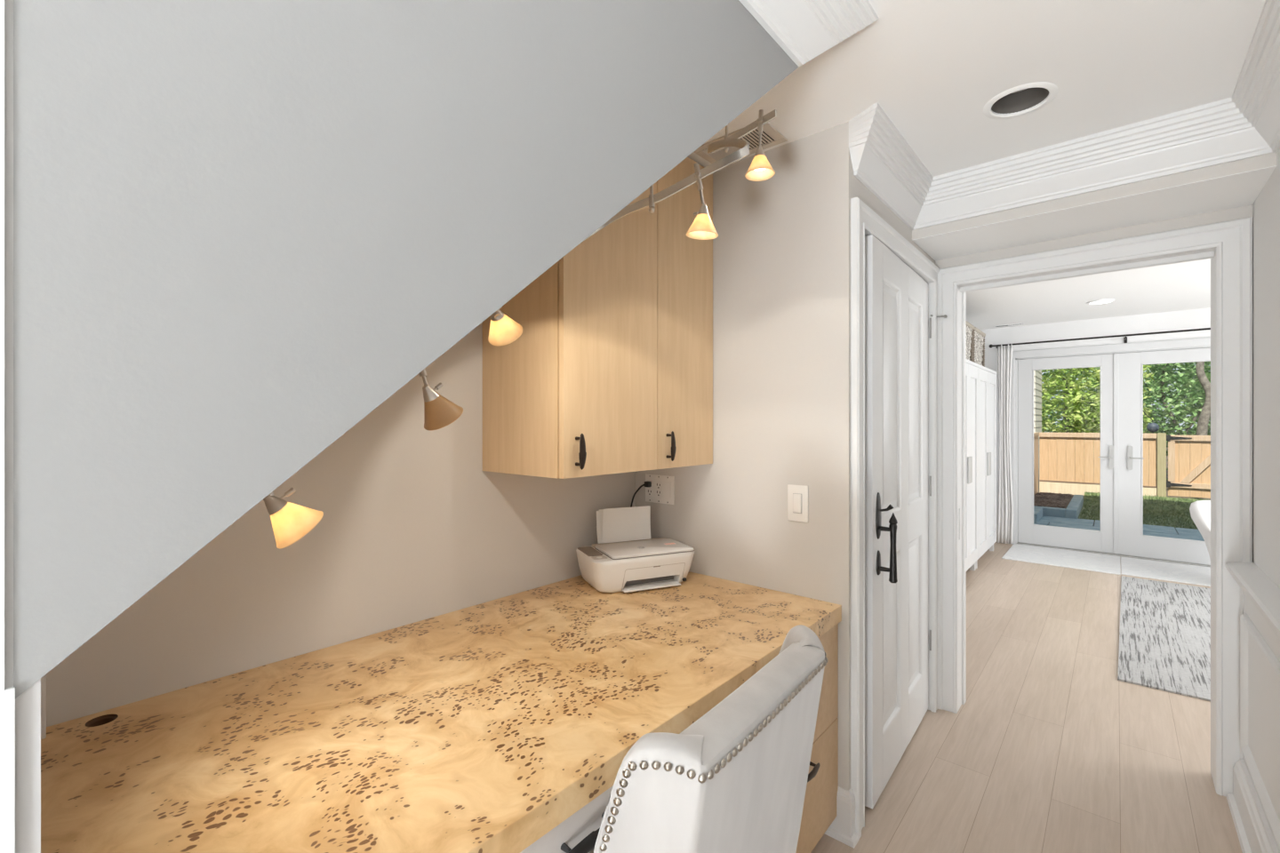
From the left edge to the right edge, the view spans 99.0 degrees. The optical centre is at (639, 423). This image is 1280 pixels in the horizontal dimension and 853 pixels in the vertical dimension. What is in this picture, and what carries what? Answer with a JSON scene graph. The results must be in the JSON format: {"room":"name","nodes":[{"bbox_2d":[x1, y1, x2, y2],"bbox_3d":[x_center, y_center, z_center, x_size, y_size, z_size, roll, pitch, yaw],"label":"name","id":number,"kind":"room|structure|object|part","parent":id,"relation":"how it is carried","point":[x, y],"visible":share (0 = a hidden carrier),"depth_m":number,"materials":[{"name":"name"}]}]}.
{"room":"home office","nodes":[
{"label":"home office","id":0,"kind":"room"},
{"bbox_2d":[4,0,40,852],"bbox_3d":[-0.845,0.190,0.679,1.044,2.370,0.112,0,0,41],"label":"wall","id":1,"kind":"structure","parent":0,"point":[28,705],"depth_m":0.37,"materials":[{"name":"paint"}]},
{"bbox_2d":[0,0,15,852],"bbox_3d":[-0.535,0.190,0.381,0.192,2.370,0.131,0,0,41],"label":"trim","id":2,"kind":"structure","parent":1,"relation":"attached to","point":[7,696],"depth_m":0.36,"materials":[{"name":"white paint"}]},
{"bbox_2d":[40,674,46,739],"bbox_3d":[-1.169,0.382,1.055,0.060,0.444,0.028,0,0,41],"label":"trim","id":3,"kind":"structure","parent":1,"relation":"attached to","point":[44,678],"depth_m":1.04,"materials":[{"name":"white paint"}]},
{"bbox_2d":[46,322,635,727],"bbox_3d":[-0.318,0.190,2.165,0.115,2.370,3.045,0,0,41],"label":"wall","id":4,"kind":"structure","parent":0,"point":[412,528],"depth_m":1.55,"materials":[{"name":"paint"}]},
{"bbox_2d":[482,157,712,479],"bbox_3d":[-0.108,-0.417,1.981,0.442,1.156,0.774,0,0,41],"label":"upper cabinet","id":5,"kind":"object","parent":4,"relation":"attached to","point":[609,371],"visible":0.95,"depth_m":1.76,"materials":[{"name":"brown wood"}]},
{"bbox_3d":[-0.175,0.083,1.592,0.032,0.105,0.031,0,0,41],"label":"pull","id":6,"kind":"part","parent":5,"relation":"part of","materials":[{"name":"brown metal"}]},
{"bbox_3d":[-0.087,-0.415,1.732,0.020,1.151,0.424,0,0,41],"label":"door","id":7,"kind":"part","parent":5,"relation":"part of","materials":[{"name":"brown wood"}]},
{"bbox_3d":[0.108,0.081,1.916,0.032,0.105,0.031,0,0,41],"label":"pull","id":8,"kind":"part","parent":5,"relation":"part of","materials":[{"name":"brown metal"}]},
{"bbox_3d":[0.167,-0.411,2.023,0.020,1.143,0.342,0,0,41],"label":"door","id":9,"kind":"part","parent":5,"relation":"part of","materials":[{"name":"brown wood"}]},
{"bbox_2d":[13,0,798,698],"bbox_3d":[-0.002,-0.404,0.930,0.105,1.182,1.399,0,0,41],"label":"wall","id":10,"kind":"structure","parent":0,"point":[242,228],"depth_m":0.47,"materials":[{"name":"paint"}]},
{"bbox_2d":[738,0,1279,230],"bbox_3d":[-0.095,-0.913,0.116,1.036,0.163,5.050,0,0,41],"label":"crown molding","id":11,"kind":"structure","parent":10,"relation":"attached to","point":[1245,124],"depth_m":1.81,"materials":[{"name":"white paint"}]},
{"bbox_2d":[635,121,860,791],"bbox_3d":[0.369,0.190,2.150,0.940,2.370,0.105,0,0,41],"label":"wall","id":12,"kind":"structure","parent":0,"point":[781,248],"depth_m":1.96,"materials":[{"name":"paint"}]},
{"bbox_2d":[645,473,674,504],"bbox_3d":[0.083,0.281,2.323,0.157,0.120,0.009,0,0,41],"label":"outlet plate","id":13,"kind":"object","parent":12,"relation":"attached to","point":[661,491],"visible":0.96,"depth_m":2.31,"materials":[{"name":"white plastic"}]},
{"bbox_2d":[647,480,653,496],"bbox_3d":[0.043,0.281,2.354,0.033,0.068,0.003,0,0,41],"label":"receptacle","id":14,"kind":"object","parent":13,"relation":"attached to","point":[650,490],"depth_m":2.35,"materials":[{"name":"white plastic"}]},
{"bbox_2d":[630,481,651,507],"bbox_3d":[-0.026,0.427,2.337,0.144,0.352,0.063,0,0,-23],"label":"power cord","id":15,"kind":"object","parent":14,"relation":"in","point":[646,484],"visible":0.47,"depth_m":2.34,"materials":[{"name":"black plastic"}]},
{"bbox_2d":[656,480,662,497],"bbox_3d":[0.080,0.281,2.322,0.033,0.068,0.003,0,0,41],"label":"receptacle","id":16,"kind":"object","parent":13,"relation":"attached to","point":[659,484],"depth_m":2.32,"materials":[{"name":"white plastic"}]},
{"bbox_2d":[787,484,808,522],"bbox_3d":[0.552,0.281,1.913,0.076,0.127,0.011,0,0,41],"label":"light switch","id":17,"kind":"object","parent":12,"relation":"attached to","point":[797,495],"visible":1,"depth_m":1.91,"materials":[{"name":"white plastic"}]},
{"bbox_2d":[824,786,859,848],"bbox_3d":[0.646,1.294,1.836,0.161,0.162,0.048,0,0,41],"label":"baseboard","id":18,"kind":"structure","parent":12,"relation":"attached to","point":[842,829],"depth_m":1.80,"materials":[{"name":"white paint"}]},
{"bbox_2d":[860,182,935,263],"bbox_3d":[1.058,0.190,2.301,0.100,2.370,1.030,0,0,41],"label":"wall","id":19,"kind":"structure","parent":0,"point":[867,196],"depth_m":2.11,"materials":[{"name":"paint"}]},
{"bbox_2d":[850,197,939,839],"bbox_3d":[1.077,0.314,2.228,0.025,2.122,1.113,0,0,41],"label":"door frame","id":20,"kind":"structure","parent":19,"relation":"attached to","point":[863,219],"depth_m":1.85,"materials":[{"name":"white paint"}]},
{"bbox_2d":[864,234,947,809],"bbox_3d":[1.127,0.349,2.279,0.108,2.028,0.936,0,0,40],"label":"door","id":21,"kind":"structure","parent":19,"relation":"in","point":[896,297],"depth_m":2.15,"materials":[{"name":"paint"}]},
{"bbox_3d":[0.885,0.443,1.954,0.067,0.248,0.029,0,0,41],"label":"grip handle","id":22,"kind":"part","parent":21,"relation":"part of","materials":[{"name":"black metal"}]},
{"bbox_2d":[687,0,1265,176],"bbox_3d":[-0.273,-1.055,0.615,2.220,0.120,5.567,0,0,41],"label":"ceiling","id":23,"kind":"structure","parent":0,"point":[932,67],"depth_m":1.55,"materials":[{"name":"paint"}]},
{"bbox_2d":[694,122,787,163],"bbox_3d":[0.351,-0.990,1.949,0.297,0.010,0.170,0,0,41],"label":"ceiling vent","id":24,"kind":"object","parent":23,"relation":"in","point":[771,137],"visible":0.48,"depth_m":1.93,"materials":[{"name":"metal"}]},
{"bbox_2d":[983,81,1058,119],"bbox_3d":[1.174,-1.036,1.690,0.192,0.091,0.192,0,0,41],"label":"recessed light","id":25,"kind":"object","parent":23,"relation":"in","point":[1022,100],"visible":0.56,"depth_m":1.73,"materials":[{"name":"metal"}]},
{"bbox_2d":[810,542,1242,852],"bbox_3d":[1.934,1.405,1.624,4.220,0.060,9.990,0,0,41],"label":"floor","id":26,"kind":"structure","parent":0,"point":[1046,751],"depth_m":2.32,"materials":[{"name":"brown wood"}]},
{"bbox_2d":[588,624,828,852],"bbox_3d":[-0.005,0.890,1.048,0.615,0.971,0.561,0,0,41],"label":"dining chair","id":27,"kind":"object","parent":26,"relation":"on","point":[734,780],"visible":0.99,"depth_m":0.77,"materials":[{"name":"beige fabric"}]},
{"bbox_2d":[795,624,838,852],"bbox_3d":[0.189,1.017,1.927,0.912,0.716,0.464,0,0,41],"label":"base cabinet","id":28,"kind":"object","parent":26,"relation":"on","point":[820,804],"visible":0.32,"depth_m":1.74,"materials":[{"name":"brown wood"}]},
{"bbox_3d":[0.500,1.030,1.614,0.032,0.031,0.110,0,0,41],"label":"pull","id":29,"kind":"part","parent":28,"relation":"part of","materials":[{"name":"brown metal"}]},
{"bbox_3d":[0.501,1.145,1.655,0.020,0.323,0.462,0,0,41],"label":"drawer","id":30,"kind":"part","parent":28,"relation":"part of","materials":[{"name":"brown wood"}]},
{"bbox_3d":[0.501,0.821,1.655,0.020,0.320,0.462,0,0,41],"label":"drawer","id":31,"kind":"part","parent":28,"relation":"part of","materials":[{"name":"brown wood"}]},
{"bbox_2d":[966,359,978,570],"bbox_3d":[2.680,0.412,4.934,0.534,1.925,0.900,0,0,41],"label":"wardrobe","id":32,"kind":"object","parent":26,"relation":"on","point":[972,368],"visible":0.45,"depth_m":4.94,"materials":[{"name":"wood"}]},
{"bbox_3d":[2.715,0.378,4.606,0.018,1.790,0.445,0,0,41],"label":"door","id":33,"kind":"part","parent":32,"relation":"part of","materials":[{"name":"wood"}]},
{"bbox_3d":[2.850,0.410,4.736,0.016,0.230,0.069,0,0,41],"label":"handle","id":34,"kind":"part","parent":32,"relation":"part of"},
{"bbox_2d":[966,320,974,361],"bbox_3d":[2.719,-0.726,4.907,0.384,0.349,0.705,0,0,41],"label":"wicker basket","id":35,"kind":"object","parent":32,"relation":"on","point":[970,327],"visible":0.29,"depth_m":4.97,"materials":[{"name":"wicker"}]},
{"bbox_3d":[2.900,0.410,4.792,0.016,0.230,0.069,0,0,41],"label":"handle","id":36,"kind":"part","parent":32,"relation":"part of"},
{"bbox_3d":[3.108,1.325,5.104,0.040,0.100,0.040,0,0,41],"label":"leg","id":37,"kind":"part","parent":32,"relation":"part of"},
{"bbox_2d":[976,364,996,568],"bbox_3d":[3.312,0.412,5.660,0.534,1.925,1.015,0,0,41],"label":"wardrobe","id":38,"kind":"object","parent":26,"relation":"on","point":[987,377],"visible":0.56,"depth_m":5.45,"materials":[{"name":"wood"}]},
{"bbox_2d":[972,327,985,367],"bbox_3d":[3.150,-0.726,5.401,0.384,0.349,0.575,0,0,41],"label":"wicker basket","id":39,"kind":"object","parent":38,"relation":"on","point":[979,340],"visible":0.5,"depth_m":5.30,"materials":[{"name":"wicker"}]},
{"bbox_3d":[3.328,0.378,5.310,0.018,1.790,0.502,0,0,41],"label":"door","id":40,"kind":"part","parent":38,"relation":"part of","materials":[{"name":"wood"}]},
{"bbox_3d":[3.483,0.410,5.461,0.016,0.230,0.069,0,0,41],"label":"handle","id":41,"kind":"part","parent":38,"relation":"part of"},
{"bbox_3d":[3.661,0.378,5.691,0.018,1.790,0.502,0,0,41],"label":"door","id":42,"kind":"part","parent":38,"relation":"part of","materials":[{"name":"wood"}]},
{"bbox_2d":[1001,544,1210,586],"bbox_3d":[4.802,1.370,5.107,2.275,0.010,0.870,0,0,41],"label":"floor marble slab","id":43,"kind":"structure","parent":26,"relation":"on","point":[1098,563],"depth_m":5.29,"materials":[{"name":"stone"}]},
{"bbox_2d":[1189,500,1210,559],"bbox_3d":[5.022,1.028,4.524,0.670,0.695,0.636,0,0,41],"label":"tub chair","id":44,"kind":"object","parent":43,"relation":"on","point":[1200,510],"visible":0.19,"depth_m":4.62,"materials":[{"name":"white fabric"}]},
{"bbox_2d":[1117,576,1210,701],"bbox_3d":[3.965,1.370,3.425,1.465,0.009,2.625,0,0,41],"label":"area rug","id":45,"kind":"object","parent":26,"relation":"on","point":[1164,632],"visible":0.62,"depth_m":3.49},
{"bbox_3d":[-0.731,1.017,0.896,0.880,0.716,0.361,0,0,41],"label":"cabinet","id":46,"kind":"object","parent":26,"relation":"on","visible":0},
{"bbox_2d":[40,571,841,852],"bbox_3d":[-0.258,0.681,1.434,0.936,0.153,1.797,0,0,41],"label":"countertop","id":47,"kind":"structure","parent":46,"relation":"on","point":[485,727],"depth_m":1.07,"materials":[{"name":"brown wood"}]},
{"bbox_3d":[-0.139,0.709,1.263,0.532,0.098,0.961,0,0,41],"label":"pencil drawer","id":48,"kind":"part","parent":47,"relation":"part of","materials":[{"name":"wood"}]},
{"bbox_3d":[-0.085,0.711,0.943,0.032,0.031,0.135,0,0,41],"label":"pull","id":49,"kind":"part","parent":47,"relation":"part of","materials":[{"name":"black plastic"}]},
{"bbox_2d":[576,527,694,592],"bbox_3d":[-0.022,0.507,2.087,0.405,0.195,0.274,0,0,-24],"label":"printer","id":50,"kind":"object","parent":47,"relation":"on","point":[659,563],"visible":1,"depth_m":1.99,"materials":[{"name":"white plastic"}]},
{"bbox_2d":[596,505,650,543],"bbox_3d":[-0.064,0.406,2.196,0.226,0.134,0.030,0,0,-24],"label":"paper stack","id":51,"kind":"object","parent":50,"relation":"on","point":[620,524],"visible":1,"depth_m":2.19,"materials":[{"name":"paper"}]},
{"bbox_3d":[0.016,0.475,2.073,0.327,0.011,0.199,0,0,-24],"label":"scanner lid","id":52,"kind":"part","parent":50,"relation":"part of","materials":[{"name":"plastic"}]},
{"bbox_2d":[621,579,681,592],"bbox_3d":[0.036,0.596,1.998,0.228,0.005,0.063,0,0,-24],"label":"tray","id":53,"kind":"object","parent":50,"relation":"on","point":[640,585],"depth_m":2.00,"materials":[{"name":"white plastic"}]},
{"bbox_2d":[966,258,1210,329],"bbox_3d":[3.822,-1.155,3.790,4.220,0.120,4.603,0,0,41],"label":"ceiling","id":54,"kind":"structure","parent":0,"point":[1182,285],"depth_m":4.72,"materials":[{"name":"paint"}]},
{"bbox_2d":[992,322,1024,327],"bbox_3d":[4.122,-1.089,6.104,0.290,0.012,0.110,0,0,41],"label":"ceiling vent","id":55,"kind":"object","parent":54,"relation":"in","point":[1022,324],"visible":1,"depth_m":6.09,"materials":[{"name":"metal"}]},
{"bbox_2d":[1087,298,1114,304],"bbox_3d":[4.139,-1.088,4.909,0.190,0.014,0.190,0,0,41],"label":"recessed light","id":56,"kind":"object","parent":54,"relation":"in","point":[1105,300],"visible":1,"depth_m":4.88,"materials":[{"name":"white paint"}]},
{"bbox_2d":[1089,300,1111,303],"bbox_3d":[4.139,-1.083,4.909,0.155,0.004,0.155,0,0,1],"label":"diffuser","id":57,"kind":"object","parent":56,"relation":"attached to","point":[1092,301],"depth_m":4.89,"materials":[{"name":"white"}]},
{"bbox_2d":[935,204,1252,269],"bbox_3d":[2.276,0.140,2.017,4.220,2.470,0.142,0,0,41],"label":"wall header","id":58,"kind":"structure","parent":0,"point":[1244,212],"depth_m":2.24,"materials":[{"name":"paint"}]},
{"bbox_2d":[864,216,1252,797],"bbox_3d":[1.488,0.317,2.024,1.153,2.116,1.176,0,0,41],"label":"door frame","id":59,"kind":"structure","parent":58,"relation":"attached to","point":[1232,240],"depth_m":2.10,"materials":[{"name":"white paint"}]},
{"bbox_3d":[1.532,0.485,2.622,0.002,0.150,0.016,0,0,41],"label":"strike plate","id":60,"kind":"part","parent":59,"relation":"part of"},
{"bbox_2d":[912,165,1276,260],"bbox_3d":[1.695,-0.790,2.167,1.036,0.002,0.395,0,0,41],"label":"soffit","id":61,"kind":"structure","parent":58,"relation":"attached to","point":[1240,189],"depth_m":2.08,"materials":[{"name":"paint"}]},
{"bbox_2d":[912,152,1276,239],"bbox_3d":[1.695,-0.893,2.167,1.036,0.203,0.395,0,0,41],"label":"wall","id":62,"kind":"structure","parent":58,"relation":"attached to","point":[1268,160],"depth_m":1.93,"materials":[{"name":"paint"}]},
{"bbox_2d":[979,307,1210,531],"bbox_3d":[5.256,0.240,5.434,4.220,2.670,0.160,0,0,41],"label":"wall","id":63,"kind":"structure","parent":0,"point":[1200,318],"depth_m":5.74,"materials":[{"name":"white paint"}]},
{"bbox_2d":[1018,353,1113,553],"bbox_3d":[4.596,0.318,5.911,0.834,2.070,0.101,0,0,41],"label":"door","id":64,"kind":"structure","parent":63,"relation":"in","point":[1102,540],"depth_m":5.91,"materials":[{"name":"paint"}]},
{"bbox_3d":[4.885,0.355,5.660,0.040,0.250,0.012,0,0,41],"label":"handle plate","id":65,"kind":"part","parent":64,"relation":"part of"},
{"bbox_2d":[988,328,1210,348],"bbox_3d":[5.055,-0.858,5.420,2.704,0.086,0.124,0,0,41],"label":"curtain rod","id":66,"kind":"object","parent":63,"relation":"attached to","point":[1203,329],"visible":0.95,"depth_m":5.58,"materials":[{"name":"black metal"}]},
{"bbox_2d":[996,344,1013,544],"bbox_3d":[4.126,0.238,6.181,0.165,2.250,0.040,0,0,41],"label":"curtain","id":67,"kind":"object","parent":66,"relation":"hanging from","point":[1004,533],"visible":1,"depth_m":6.18,"materials":[{"name":"fabric"}]},
{"bbox_2d":[1010,336,1210,543],"bbox_3d":[4.955,0.280,5.676,1.910,2.190,0.181,0,0,41],"label":"door frame","id":68,"kind":"structure","parent":63,"relation":"attached to","point":[1195,342],"depth_m":5.98,"materials":[{"name":"paint"}]},
{"bbox_2d":[1016,542,1210,567],"bbox_3d":[4.962,1.366,5.683,1.700,0.018,0.170,0,0,41],"label":"trim","id":69,"kind":"structure","parent":63,"relation":"attached to","point":[1034,545],"depth_m":5.61,"materials":[{"name":"wood"}]},
{"bbox_2d":[1113,347,1210,565],"bbox_3d":[5.224,0.318,5.363,0.870,2.070,0.101,0,0,41],"label":"door","id":70,"kind":"structure","parent":63,"relation":"in","point":[1129,539],"depth_m":5.55,"materials":[{"name":"paint"}]},
{"bbox_3d":[4.992,0.355,5.566,0.040,0.250,0.012,0,0,41],"label":"handle plate","id":71,"kind":"part","parent":70,"relation":"part of","materials":[{"name":"metal"}]},
{"bbox_2d":[1252,147,1279,588],"bbox_3d":[0.474,0.190,-0.118,0.129,2.370,5.445,0,0,41],"label":"wall","id":72,"kind":"structure","parent":0,"point":[1266,208],"depth_m":1.78,"materials":[{"name":"paint"}]},
{"bbox_2d":[1226,759,1279,852],"bbox_3d":[0.394,1.295,-0.062,0.067,0.160,5.424,0,0,41],"label":"baseboard","id":73,"kind":"structure","parent":72,"relation":"attached to","point":[1252,829],"depth_m":1.79,"materials":[{"name":"white paint"}]},
{"bbox_2d":[1225,561,1279,639],"bbox_3d":[0.393,0.547,-0.061,0.069,0.096,5.424,0,0,41],"label":"chair rail","id":74,"kind":"object","parent":72,"relation":"attached to","point":[1261,591],"visible":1,"depth_m":1.66,"materials":[{"name":"white paint"}]},
{"bbox_2d":[1240,614,1279,848],"bbox_3d":[1.643,0.917,1.367,0.016,0.485,1.520,0,0,41],"label":"frame","id":75,"kind":"object","parent":72,"relation":"attached to","point":[1246,624],"visible":1,"depth_m":1.82,"materials":[{"name":"white paint"}]},
{"bbox_2d":[1243,592,1279,852],"bbox_3d":[0.410,0.905,-0.076,0.024,0.640,5.424,0,0,41],"label":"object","id":76,"kind":"structure","parent":72,"relation":"attached to","point":[1263,681],"depth_m":1.69,"materials":[{"name":"white paint"}]},
{"bbox_3d":[-0.396,-0.404,1.273,0.940,1.182,1.399,0,0,41],"label":"ceiling","id":77,"kind":"structure","parent":0,"visible":0},
{"bbox_2d":[374,109,776,409],"bbox_3d":[-0.169,-0.391,1.163,1.323,1.208,0.307,0,0,-44],"label":"rail","id":78,"kind":"object","parent":77,"relation":"hanging from","point":[734,140],"visible":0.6,"depth_m":1.41,"materials":[{"name":"silver metal"}]},
{"bbox_2d":[263,488,323,548],"bbox_3d":[-0.563,0.126,0.887,0.082,0.148,0.085,0,0,41],"label":"track spotlight","id":79,"kind":"object","parent":78,"relation":"attached to","point":[291,522],"visible":0.92,"depth_m":0.86,"materials":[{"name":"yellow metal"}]},
{"bbox_2d":[263,488,295,515],"bbox_3d":[-0.577,0.125,0.874,0.031,0.041,0.044,0,0,41],"label":"socket","id":80,"kind":"object","parent":79,"relation":"attached to","point":[275,506],"depth_m":0.86,"materials":[{"name":"silver metal"}]},
{"bbox_3d":[-0.556,0.163,0.894,0.074,0.074,0.073,0,0,3],"label":"lamp shade","id":81,"kind":"part","parent":79,"relation":"part of","materials":[{"name":"glass"}]},
{"bbox_2d":[419,368,463,431],"bbox_3d":[-0.392,-0.070,1.077,0.081,0.169,0.084,0,0,18],"label":"track spotlight","id":82,"kind":"object","parent":78,"relation":"attached to","point":[439,412],"visible":0.92,"depth_m":1.05,"materials":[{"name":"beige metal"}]},
{"bbox_3d":[-0.425,-0.110,1.054,0.031,0.088,0.023,0,0,41],"label":"stem","id":83,"kind":"part","parent":82,"relation":"part of","materials":[{"name":"silver metal"}]},
{"bbox_2d":[422,383,442,401],"bbox_3d":[-0.403,-0.060,1.062,0.031,0.040,0.044,0,0,41],"label":"socket","id":84,"kind":"object","parent":82,"relation":"attached to","point":[429,395],"depth_m":1.05,"materials":[{"name":"silver metal"}]},
{"bbox_3d":[-0.390,-0.022,1.085,0.077,0.074,0.072,0,0,-5],"label":"lamp shade","id":85,"kind":"part","parent":82,"relation":"part of","materials":[{"name":"glass"}]},
{"bbox_2d":[488,307,522,345],"bbox_3d":[-0.313,-0.231,1.226,0.078,0.120,0.089,0,0,41],"label":"track spotlight","id":86,"kind":"object","parent":78,"relation":"attached to","point":[504,331],"visible":0.82,"depth_m":1.20,"materials":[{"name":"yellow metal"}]},
{"bbox_3d":[-0.325,-0.260,1.192,0.045,0.062,0.020,0,0,34],"label":"stem","id":87,"kind":"part","parent":86,"relation":"part of","materials":[{"name":"silver metal"}]},
{"bbox_2d":[490,307,503,320],"bbox_3d":[-0.315,-0.245,1.200,0.030,0.046,0.040,0,0,41],"label":"socket","id":88,"kind":"object","parent":86,"relation":"attached to","point":[498,316],"depth_m":1.19,"materials":[{"name":"silver metal"}]},
{"bbox_3d":[-0.195,-0.321,1.176,1.306,1.069,0.281,0,0,-39],"label":"rail","id":89,"kind":"part","parent":78,"relation":"part of","materials":[{"name":"metal"}]},
{"bbox_2d":[686,162,718,239],"bbox_3d":[0.157,-0.562,1.383,0.082,0.183,0.082,0,0,41],"label":"track spotlight","id":90,"kind":"object","parent":78,"relation":"attached to","point":[702,228],"visible":1,"depth_m":1.37,"materials":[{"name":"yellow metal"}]},
{"bbox_3d":[0.149,-0.599,1.378,0.025,0.109,0.022,0,0,41],"label":"stem","id":91,"kind":"part","parent":90,"relation":"part of","materials":[{"name":"silver metal"}]},
{"bbox_2d":[693,204,709,215],"bbox_3d":[0.153,-0.536,1.385,0.048,0.030,0.031,0,0,41],"label":"socket","id":92,"kind":"object","parent":90,"relation":"attached to","point":[703,211],"depth_m":1.37,"materials":[{"name":"silver metal"}]},
{"bbox_3d":[0.157,-0.499,1.383,0.082,0.057,0.082,0,0,41],"label":"lamp shade","id":93,"kind":"part","parent":90,"relation":"part of","materials":[{"name":"glass"}]},
{"bbox_2d":[744,109,775,181],"bbox_3d":[0.336,-0.785,1.529,0.082,0.184,0.082,0,0,41],"label":"track spotlight","id":94,"kind":"object","parent":78,"relation":"attached to","point":[760,169],"visible":1,"depth_m":1.53,"materials":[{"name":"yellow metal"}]},
{"bbox_3d":[0.339,-0.821,1.533,0.018,0.113,0.018,0,0,41],"label":"stem","id":95,"kind":"part","parent":94,"relation":"part of","materials":[{"name":"silver metal"}]},
{"bbox_3d":[0.336,-0.720,1.529,0.082,0.053,0.082,0,0,41],"label":"lamp shade","id":96,"kind":"part","parent":94,"relation":"part of","materials":[{"name":"glass"}]},
{"bbox_2d":[754,146,767,158],"bbox_3d":[0.341,-0.756,1.536,0.031,0.029,0.049,0,0,41],"label":"socket","id":97,"kind":"object","parent":94,"relation":"attached to","point":[759,154],"depth_m":1.52,"materials":[{"name":"silver metal"}]},
{"label":"outside","id":98,"kind":"structure","parent":0,"visible":0},
{"bbox_2d":[1074,445,1199,526],"bbox_3d":[22.977,1.695,24.829,30.000,0.360,52.370,0,0,41],"label":"ground","id":99,"kind":"structure","parent":98,"point":[1166,445],"depth_m":14.33,"materials":[{"name":"plant"}]},
{"bbox_2d":[1033,432,1039,495],"bbox_3d":[6.491,0.848,9.255,0.050,1.315,4.482,0,0,41],"label":"fence post","id":100,"kind":"object","parent":99,"relation":"on","point":[1036,435],"visible":0.19,"depth_m":10.63,"materials":[{"name":"brown wood"}]},
{"bbox_2d":[1033,369,1041,492],"bbox_3d":[7.246,-2.255,12.456,3.550,7.540,1.700,0,0,41],"label":"house","id":101,"kind":"structure","parent":99,"relation":"on","point":[1037,374],"depth_m":11.45,"materials":[{"name":"wood"}]},
{"bbox_2d":[1033,492,1083,523],"bbox_3d":[6.949,1.418,9.202,0.700,0.193,3.206,0,0,41],"label":"planter bed","id":102,"kind":"object","parent":99,"relation":"on","point":[1045,504],"visible":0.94,"depth_m":8.93,"materials":[{"name":"concrete"}]},
{"bbox_2d":[1039,432,1100,496],"bbox_3d":[8.397,0.848,10.607,1.045,1.315,0.063,0,0,41],"label":"fence","id":103,"kind":"object","parent":99,"relation":"on","point":[1056,450],"visible":0.66,"depth_m":10.64,"materials":[{"name":"brown wood"}]},
{"bbox_3d":[8.397,0.235,10.607,1.045,0.090,0.063,0,0,41],"label":"rail","id":104,"kind":"part","parent":103,"relation":"part of","materials":[{"name":"brown wood"}]},
{"bbox_3d":[8.389,1.155,10.599,1.045,0.030,0.034,0,0,41],"label":"rail","id":105,"kind":"part","parent":103,"relation":"part of","materials":[{"name":"wood"}]},
{"bbox_2d":[1033,515,1204,541],"bbox_3d":[6.361,1.504,6.686,3.988,0.062,3.148,0,0,41],"label":"patio","id":106,"kind":"structure","parent":99,"relation":"on","point":[1156,531],"depth_m":7.68,"materials":[{"name":"stone"}]},
{"bbox_2d":[1041,361,1210,479],"bbox_3d":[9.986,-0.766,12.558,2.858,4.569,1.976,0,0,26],"label":"hedge","id":107,"kind":"object","parent":99,"relation":"on","point":[1085,419],"visible":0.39,"depth_m":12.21,"materials":[{"name":"green plant"}]},
{"bbox_2d":[1078,491,1209,529],"bbox_3d":[10.061,1.387,7.322,6.457,0.226,2.653,0,0,41],"label":"lawn","id":108,"kind":"structure","parent":99,"relation":"on","point":[1159,511],"depth_m":9.17,"materials":[{"name":"plant"}]},
{"bbox_2d":[1143,433,1156,496],"bbox_3d":[9.042,0.848,10.045,0.663,1.315,0.063,0,0,41],"label":"fence","id":109,"kind":"object","parent":99,"relation":"on","point":[1149,440],"visible":0.32,"depth_m":9.89,"materials":[{"name":"brown wood"}]},
{"bbox_3d":[9.042,0.235,10.045,0.663,0.090,0.063,0,0,41],"label":"rail","id":110,"kind":"part","parent":109,"relation":"part of","materials":[{"name":"brown wood"}]},
{"bbox_3d":[9.035,1.155,10.036,0.663,0.030,0.034,0,0,41],"label":"rail","id":111,"kind":"part","parent":109,"relation":"part of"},
{"bbox_2d":[1143,410,1159,433],"bbox_3d":[9.396,0.633,10.035,0.213,1.764,0.170,0,0,8],"label":"globe","id":112,"kind":"object","parent":99,"relation":"on","point":[1153,428],"visible":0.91,"depth_m":9.99,"materials":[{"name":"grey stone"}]},
{"bbox_3d":[9.417,0.085,10.032,0.170,0.178,0.170,0,0,41],"label":"globe","id":113,"kind":"part","parent":112,"relation":"part of","materials":[{"name":"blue stone"}]},
{"bbox_2d":[1156,433,1166,497],"bbox_3d":[9.338,0.845,9.785,0.115,1.320,0.115,0,0,41],"label":"timber post","id":114,"kind":"object","parent":99,"relation":"on","point":[1161,438],"visible":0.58,"depth_m":9.75,"materials":[{"name":"wood"}]},
{"bbox_2d":[1166,434,1210,498],"bbox_3d":[9.786,0.752,9.385,1.085,1.085,0.070,0,0,41],"label":"gate","id":115,"kind":"object","parent":114,"relation":"attached to","point":[1188,456],"visible":0.6,"depth_m":9.55,"materials":[{"name":"brown wood"}]},
{"bbox_3d":[9.792,1.095,9.374,1.060,0.090,0.037,0,0,41],"label":"cross rail","id":116,"kind":"part","parent":115,"relation":"part of","materials":[{"name":"brown wood"}]},
{"bbox_3d":[9.792,0.265,9.374,1.060,0.100,0.037,0,0,41],"label":"cross rail","id":117,"kind":"part","parent":115,"relation":"part of","materials":[{"name":"brown wood"}]},
{"bbox_2d":[1143,361,1210,441],"bbox_3d":[12.622,-0.957,12.723,3.111,4.952,1.265,0,0,41],"label":"leafy tree","id":118,"kind":"object","parent":99,"relation":"on","point":[1163,387],"visible":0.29,"depth_m":12.68,"materials":[{"name":"green plant"}]},
{"bbox_2d":[1195,361,1210,500],"bbox_3d":[12.674,-0.895,10.028,3.405,4.828,1.720,0,0,2],"label":"leafy tree","id":119,"kind":"object","parent":99,"relation":"on","point":[1202,429],"visible":0.34,"depth_m":10.73,"materials":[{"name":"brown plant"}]}
]}

